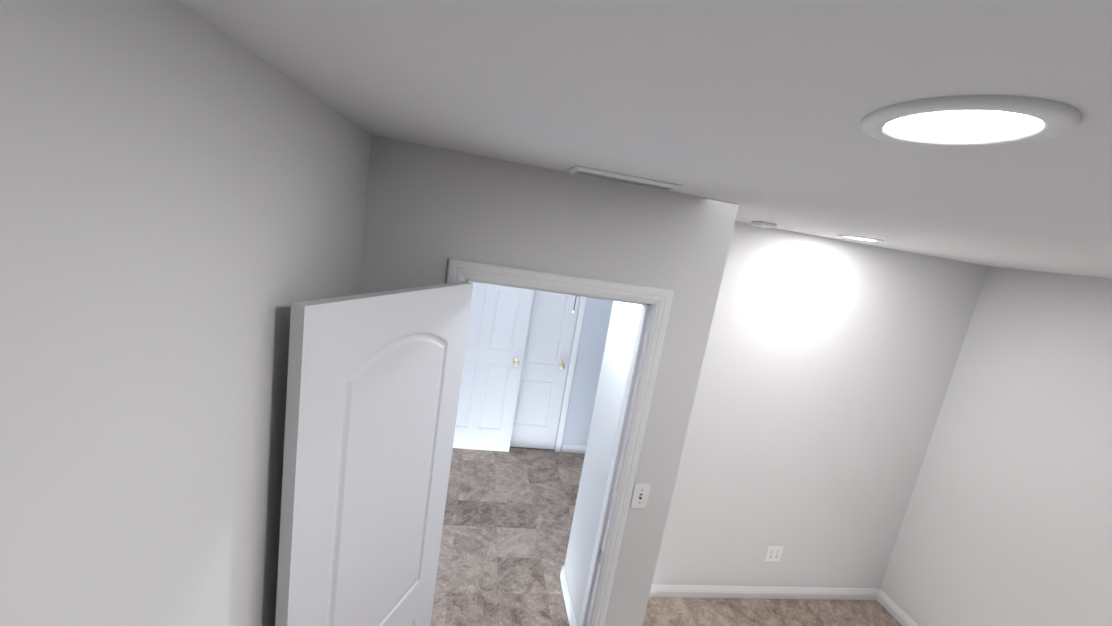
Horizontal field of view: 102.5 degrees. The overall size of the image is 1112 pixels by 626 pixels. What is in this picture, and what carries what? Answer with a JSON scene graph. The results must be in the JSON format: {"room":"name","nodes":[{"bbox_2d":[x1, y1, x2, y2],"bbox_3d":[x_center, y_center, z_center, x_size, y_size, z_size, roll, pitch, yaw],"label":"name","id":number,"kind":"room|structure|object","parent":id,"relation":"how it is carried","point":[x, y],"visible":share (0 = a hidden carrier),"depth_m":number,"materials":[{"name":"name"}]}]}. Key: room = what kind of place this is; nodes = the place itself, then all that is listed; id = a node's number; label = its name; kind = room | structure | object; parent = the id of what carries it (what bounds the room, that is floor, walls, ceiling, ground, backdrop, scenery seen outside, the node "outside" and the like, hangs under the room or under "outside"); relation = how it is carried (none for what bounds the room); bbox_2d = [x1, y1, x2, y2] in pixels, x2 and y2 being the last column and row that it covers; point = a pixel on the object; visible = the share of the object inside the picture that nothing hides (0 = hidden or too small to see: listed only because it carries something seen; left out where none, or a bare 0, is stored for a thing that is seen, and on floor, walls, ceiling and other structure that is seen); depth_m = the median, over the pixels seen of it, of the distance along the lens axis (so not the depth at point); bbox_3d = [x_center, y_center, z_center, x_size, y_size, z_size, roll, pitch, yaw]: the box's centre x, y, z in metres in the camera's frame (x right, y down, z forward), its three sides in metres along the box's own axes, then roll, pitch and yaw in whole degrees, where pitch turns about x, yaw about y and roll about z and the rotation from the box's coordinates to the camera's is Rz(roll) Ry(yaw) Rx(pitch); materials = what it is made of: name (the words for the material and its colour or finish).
{"room":"empty bedroom","nodes":[
{"label":"empty bedroom","id":0,"kind":"room"},
{"bbox_2d":[0,0,370,625],"bbox_3d":[-0.658,0.867,0.424,0.120,2.440,2.540,7,11,-10],"label":"wall","id":1,"kind":"structure","parent":0,"point":[183,190],"depth_m":0.56,"materials":[{"name":"paint"}]},
{"bbox_2d":[359,136,738,625],"bbox_3d":[-0.215,0.674,1.826,1.432,2.440,0.120,7,11,-10],"label":"wall","id":2,"kind":"structure","parent":0,"point":[526,216],"depth_m":1.61,"materials":[{"name":"paint"}]},
{"bbox_2d":[275,281,472,625],"bbox_3d":[-0.560,0.911,1.403,0.145,2.003,0.720,12,11,16],"label":"door","id":3,"kind":"structure","parent":2,"relation":"in","point":[373,387],"depth_m":1.19,"materials":[{"name":"white paint"}]},
{"bbox_2d":[446,258,673,625],"bbox_3d":[-0.135,0.862,1.871,0.840,2.085,0.137,7,11,-10],"label":"door frame","id":4,"kind":"structure","parent":2,"relation":"attached to","point":[458,270],"depth_m":1.77,"materials":[{"name":"white paint"}]},
{"bbox_2d":[598,549,601,563],"bbox_3d":[0.192,1.055,1.934,0.002,0.060,0.026,7,11,-10],"label":"strike plate","id":5,"kind":"object","parent":4,"relation":"attached to","point":[600,556],"visible":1,"depth_m":1.93,"materials":[{"name":"silver metal"}]},
{"bbox_2d":[630,483,650,508],"bbox_3d":[0.355,0.768,1.862,0.070,0.115,0.019,7,11,-10],"label":"light switch","id":6,"kind":"object","parent":2,"relation":"attached to","point":[641,491],"visible":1,"depth_m":1.86,"materials":[{"name":"white plastic"}]},
{"bbox_2d":[554,296,612,450],"bbox_3d":[1.262,0.376,4.668,2.246,2.440,0.120,7,11,-10],"label":"wall","id":7,"kind":"structure","parent":0,"point":[594,331],"depth_m":4.50,"materials":[{"name":"paint"}]},
{"bbox_2d":[561,444,585,453],"bbox_3d":[0.613,1.472,4.734,1.125,0.085,0.014,7,11,-10],"label":"baseboard","id":8,"kind":"structure","parent":7,"relation":"attached to","point":[569,448],"depth_m":4.65,"materials":[{"name":"white paint"}]},
{"bbox_2d":[564,301,641,625],"bbox_3d":[0.354,0.663,2.373,0.132,2.440,0.772,7,11,-10],"label":"wall","id":9,"kind":"structure","parent":0,"point":[619,344],"depth_m":2.52,"materials":[{"name":"paint"}]},
{"bbox_2d":[560,567,576,625],"bbox_3d":[0.092,1.789,2.608,0.014,0.085,0.690,7,11,-10],"label":"baseboard","id":10,"kind":"structure","parent":9,"relation":"attached to","point":[568,603],"depth_m":2.73,"materials":[{"name":"white paint"}]},
{"bbox_2d":[179,0,1111,277],"bbox_3d":[0.711,-0.470,1.750,4.566,0.100,5.250,7,11,-10],"label":"ceiling","id":11,"kind":"structure","parent":0,"point":[757,110],"depth_m":0.61,"materials":[{"name":"paint"}]},
{"bbox_2d":[567,165,682,190],"bbox_3d":[0.219,-0.436,1.459,0.350,0.014,0.150,7,11,-10],"label":"ceiling vent","id":12,"kind":"object","parent":11,"relation":"in","point":[609,176],"visible":1,"depth_m":1.41,"materials":[{"name":"white metal"}]},
{"bbox_2d":[751,221,776,227],"bbox_3d":[1.060,-0.449,2.279,0.090,0.026,0.090,7,11,-10],"label":"ceiling sensor","id":13,"kind":"object","parent":11,"relation":"attached to","point":[761,224],"visible":1,"depth_m":2.24,"materials":[{"name":"white paint"}]},
{"bbox_2d":[838,235,883,241],"bbox_3d":[1.537,-0.376,2.254,0.196,0.008,0.196,7,11,-10],"label":"recessed light","id":14,"kind":"object","parent":11,"relation":"in","point":[861,238],"visible":1,"depth_m":2.24,"materials":[{"name":"white paint"}]},
{"bbox_2d":[861,95,1081,147],"bbox_3d":[0.477,-0.222,0.531,0.196,0.008,0.196,7,11,-10],"label":"recessed light","id":15,"kind":"object","parent":11,"relation":"in","point":[974,121],"visible":0.98,"depth_m":0.51,"materials":[{"name":"white paint"}]},
{"bbox_2d":[430,446,901,625],"bbox_3d":[0.311,1.994,2.216,4.566,0.100,5.250,7,11,-10],"label":"floor","id":16,"kind":"structure","parent":0,"point":[507,523],"depth_m":3.08,"materials":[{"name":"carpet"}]},
{"bbox_2d":[652,221,988,588],"bbox_3d":[1.441,0.742,2.889,2.194,2.440,0.130,7,11,-10],"label":"wall","id":17,"kind":"structure","parent":0,"point":[827,368],"depth_m":2.83,"materials":[{"name":"paint"}]},
{"bbox_2d":[649,584,879,599],"bbox_3d":[1.254,1.898,3.033,2.168,0.085,0.014,7,11,-10],"label":"baseboard","id":18,"kind":"structure","parent":17,"relation":"attached to","point":[657,590],"depth_m":3.06,"materials":[{"name":"white paint"}]},
{"bbox_2d":[764,546,783,561],"bbox_3d":[1.471,1.625,3.012,0.116,0.117,0.008,7,11,-10],"label":"outlet","id":19,"kind":"object","parent":17,"relation":"attached to","point":[773,553],"visible":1,"depth_m":3.01,"materials":[{"name":"white plastic"}]},
{"bbox_2d":[880,267,1111,625],"bbox_3d":[2.817,1.228,1.498,0.120,2.440,3.432,7,11,-10],"label":"wall","id":20,"kind":"structure","parent":0,"point":[1007,520],"depth_m":2.52,"materials":[{"name":"paint"}]},
{"bbox_2d":[877,589,918,625],"bbox_3d":[2.564,2.360,1.711,0.014,0.085,3.153,7,11,-10],"label":"baseboard","id":21,"kind":"structure","parent":20,"relation":"attached to","point":[893,609],"depth_m":3.09,"materials":[{"name":"white paint"}]},
{"bbox_3d":[0.043,-0.790,4.231,0.580,0.400,0.120,7,11,-10],"label":"wall","id":22,"kind":"structure","parent":0,"visible":0},
{"bbox_2d":[510,290,579,449],"bbox_3d":[-0.138,0.407,4.383,0.572,2.020,0.105,7,11,-10],"label":"door","id":23,"kind":"structure","parent":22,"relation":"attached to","point":[549,341],"depth_m":4.44,"materials":[{"name":"white paint"}]},
{"bbox_2d":[555,296,586,451],"bbox_3d":[-0.134,0.377,4.383,0.708,2.104,0.016,7,11,-10],"label":"door frame","id":24,"kind":"structure","parent":22,"relation":"attached to","point":[577,336],"depth_m":4.47,"materials":[{"name":"white paint"}]},
{"bbox_3d":[-1.250,0.054,4.213,1.740,2.440,0.120,7,11,-10],"label":"wall","id":25,"kind":"structure","parent":0,"visible":0},
{"bbox_2d":[453,281,532,451],"bbox_3d":[-0.676,0.354,4.171,0.760,2.030,0.105,7,11,-10],"label":"hall door","id":26,"kind":"structure","parent":25,"relation":"in","point":[499,315],"depth_m":4.23,"materials":[{"name":"white paint"}]}
]}

